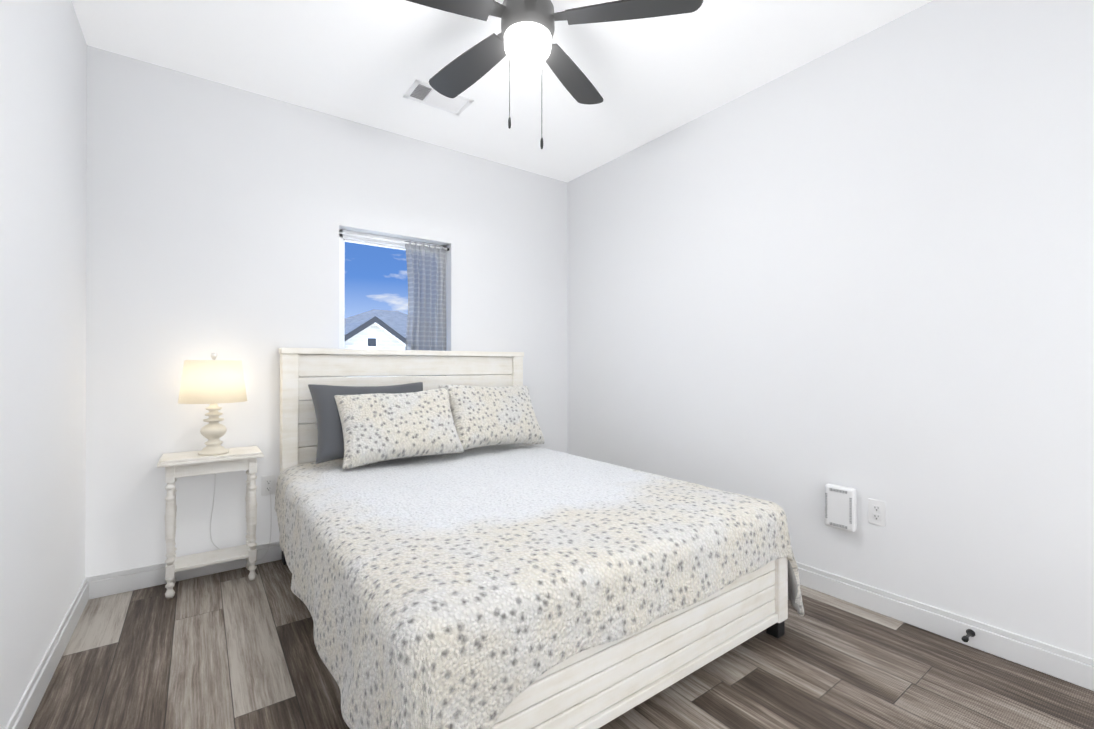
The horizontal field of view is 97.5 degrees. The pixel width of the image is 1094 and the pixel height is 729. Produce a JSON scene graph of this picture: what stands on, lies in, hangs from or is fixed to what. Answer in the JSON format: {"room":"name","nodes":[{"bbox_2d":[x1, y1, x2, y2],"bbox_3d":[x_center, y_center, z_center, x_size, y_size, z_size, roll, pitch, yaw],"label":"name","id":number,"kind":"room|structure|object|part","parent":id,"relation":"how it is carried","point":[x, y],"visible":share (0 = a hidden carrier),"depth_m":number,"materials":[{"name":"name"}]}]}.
{"room":"bedroom","nodes":[
{"label":"bedroom","id":0,"kind":"room"},
{"bbox_2d":[0,0,86,728],"bbox_3d":[-1.292,-0.215,0.887,0.150,2.740,3.860,0,0,-36],"label":"wall","id":1,"kind":"structure","parent":0,"point":[43,122],"depth_m":1.68,"materials":[{"name":"white paint"}]},
{"bbox_2d":[5,577,88,728],"bbox_3d":[-1.225,1.100,0.931,0.014,0.110,3.560,0,0,-36],"label":"baseboard","id":2,"kind":"structure","parent":1,"relation":"attached to","point":[23,714],"depth_m":1.73,"materials":[{"name":"white paint"}]},
{"bbox_2d":[85,45,566,577],"bbox_3d":[-1.094,-0.208,3.322,3.030,2.740,0.150,0,0,-36],"label":"wall","id":3,"kind":"structure","parent":0,"point":[219,215],"depth_m":2.74,"materials":[{"name":"white paint"}]},
{"bbox_2d":[87,541,281,599],"bbox_3d":[-1.046,1.107,3.252,3.030,0.110,0.014,0,0,-36],"label":"baseboard","id":4,"kind":"structure","parent":3,"relation":"attached to","point":[112,583],"depth_m":2.50,"materials":[{"name":"white paint"}]},
{"bbox_2d":[262,475,275,495],"bbox_3d":[-1.638,0.711,2.826,0.072,0.116,0.008,0,0,-36],"label":"outlet","id":5,"kind":"object","parent":3,"relation":"attached to","point":[268,483],"visible":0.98,"depth_m":2.83,"materials":[{"name":"white plastic"}]},
{"bbox_2d":[339,229,445,376],"bbox_3d":[-1.080,-0.363,3.382,0.772,1.050,0.060,0,0,-36],"label":"window","id":6,"kind":"structure","parent":3,"relation":"in","point":[343,238],"depth_m":3.18,"materials":[{"name":"white plastic"}]},
{"bbox_2d":[339,232,448,250],"bbox_3d":[-1.039,-0.853,3.327,0.768,0.022,0.022,0,0,-36],"label":"curtain rod","id":7,"kind":"object","parent":3,"relation":"attached to","point":[447,249],"visible":0.85,"depth_m":3.29,"materials":[{"name":"white plastic"}]},
{"bbox_2d":[405,241,445,375],"bbox_3d":[-0.870,-0.367,3.448,0.310,1.000,0.056,0,0,-36],"label":"curtain","id":8,"kind":"object","parent":7,"relation":"hanging from","point":[426,277],"visible":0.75,"depth_m":3.45,"materials":[{"name":"grey fabric"}]},
{"bbox_2d":[71,0,932,181],"bbox_3d":[-0.005,-1.633,1.825,3.330,0.100,3.860,0,0,-36],"label":"ceiling","id":9,"kind":"structure","parent":0,"point":[368,62],"depth_m":2.47,"materials":[{"name":"white paint"}]},
{"bbox_2d":[403,79,473,115],"bbox_3d":[-0.641,-1.573,2.846,0.360,0.011,0.210,0,0,-36],"label":"ceiling vent","id":10,"kind":"object","parent":9,"relation":"in","point":[419,91],"visible":0.96,"depth_m":2.84,"materials":[{"name":"white metal"}]},
{"bbox_2d":[406,0,702,148],"bbox_3d":[-0.112,-1.199,1.905,1.267,0.764,1.261,0,0,-36],"label":"ceiling fan","id":11,"kind":"object","parent":9,"relation":"hanging from","point":[524,37],"visible":1,"depth_m":1.86,"materials":[{"name":"black"}]},
{"bbox_3d":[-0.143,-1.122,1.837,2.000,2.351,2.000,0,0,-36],"label":"fan chain","id":12,"kind":"part","parent":11,"relation":"part of","materials":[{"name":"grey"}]},
{"bbox_3d":[-0.075,-1.248,1.896,0.186,0.080,0.186,0,0,-36],"label":"globe","id":13,"kind":"part","parent":11,"relation":"part of","materials":[{"name":"white glass"}]},
{"bbox_3d":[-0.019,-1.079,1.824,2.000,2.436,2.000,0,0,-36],"label":"fan chain","id":14,"kind":"part","parent":11,"relation":"part of","materials":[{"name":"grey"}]},
{"bbox_2d":[28,560,1093,728],"bbox_3d":[-0.005,1.208,1.816,3.330,0.100,3.860,0,0,-36],"label":"floor","id":15,"kind":"structure","parent":0,"point":[233,649],"depth_m":1.77,"materials":[{"name":"brown wood"}]},
{"bbox_2d":[157,446,263,598],"bbox_3d":[-1.778,0.815,2.554,0.450,0.690,0.265,0,0,-36],"label":"nightstand","id":16,"kind":"object","parent":15,"relation":"on","point":[184,464],"visible":0.98,"depth_m":2.50,"materials":[{"name":"paint"}]},
{"bbox_2d":[178,353,271,560],"bbox_3d":[-1.708,0.534,2.577,0.434,1.193,0.320,0,0,-36],"label":"lamp","id":17,"kind":"object","parent":16,"relation":"on","point":[213,382],"visible":0.92,"depth_m":2.45,"materials":[{"name":"beige"}]},
{"bbox_3d":[-1.757,0.088,2.531,0.300,0.218,0.300,0,0,-36],"label":"lamp shade","id":18,"kind":"part","parent":17,"relation":"part of","materials":[{"name":"fabric"}]},
{"bbox_3d":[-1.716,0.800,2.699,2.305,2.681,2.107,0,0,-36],"label":"cord","id":19,"kind":"part","parent":17,"relation":"part of","materials":[{"name":"white plastic"}]},
{"bbox_2d":[275,348,803,728],"bbox_3d":[-0.227,0.535,2.396,1.882,1.267,2.339,0,0,-36],"label":"bed","id":20,"kind":"object","parent":15,"relation":"on","point":[459,552],"visible":1,"depth_m":1.71,"materials":[{"name":"white fabric"}]},
{"bbox_2d":[308,382,422,463],"bbox_3d":[-1.044,0.330,2.902,0.720,0.490,0.179,0,-24,-38],"label":"pillow","id":21,"kind":"object","parent":20,"relation":"on","point":[330,445],"depth_m":2.72,"materials":[{"name":"grey fabric"}]},
{"bbox_2d":[334,388,463,468],"bbox_3d":[-0.869,0.360,2.849,0.720,0.470,0.217,-2,-31,-33],"label":"pillow","id":22,"kind":"object","parent":20,"relation":"on","point":[371,425],"depth_m":2.75,"materials":[{"name":"white fabric"}]},
{"bbox_2d":[439,385,544,449],"bbox_3d":[-0.366,0.351,3.296,0.740,0.490,0.217,3,-32,-39],"label":"pillow","id":23,"kind":"object","parent":20,"relation":"on","point":[481,416],"depth_m":3.18,"materials":[{"name":"white fabric"}]},
{"bbox_2d":[567,0,1093,658],"bbox_3d":[1.282,-0.210,2.754,0.150,2.740,3.860,0,0,-36],"label":"wall","id":24,"kind":"structure","parent":0,"point":[863,266],"depth_m":2.22,"materials":[{"name":"white paint"}]},
{"bbox_2d":[825,484,856,531],"bbox_3d":[1.440,0.699,2.353,0.060,0.210,0.136,0,0,-36],"label":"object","id":25,"kind":"object","parent":24,"relation":"attached to","point":[841,507],"visible":1,"depth_m":2.33,"materials":[{"name":"white plastic"}]},
{"bbox_2d":[868,498,885,526],"bbox_3d":[1.547,0.694,2.252,0.008,0.116,0.072,0,0,-36],"label":"outlet","id":26,"kind":"object","parent":24,"relation":"attached to","point":[876,512],"visible":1,"depth_m":2.25,"materials":[{"name":"white plastic"}]},
{"bbox_2d":[796,562,1093,690],"bbox_3d":[1.216,1.105,2.702,0.014,0.110,3.560,0,0,-36],"label":"baseboard","id":27,"kind":"structure","parent":24,"relation":"attached to","point":[1064,665],"depth_m":2.00,"materials":[{"name":"white paint"}]},
{"bbox_2d":[961,629,974,641],"bbox_3d":[1.703,1.100,1.943,0.088,0.030,0.029,0,0,-36],"label":"door stop","id":28,"kind":"object","parent":24,"relation":"attached to","point":[970,632],"visible":1,"depth_m":1.95,"materials":[{"name":"black"}]},
{"label":"outside","id":29,"kind":"structure","parent":0,"visible":0},
{"bbox_2d":[345,309,407,376],"bbox_3d":[-8.740,1.082,26.175,17.500,8.300,13.350,0,0,-36],"label":"house","id":30,"kind":"structure","parent":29,"point":[372,325],"depth_m":19.82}
]}

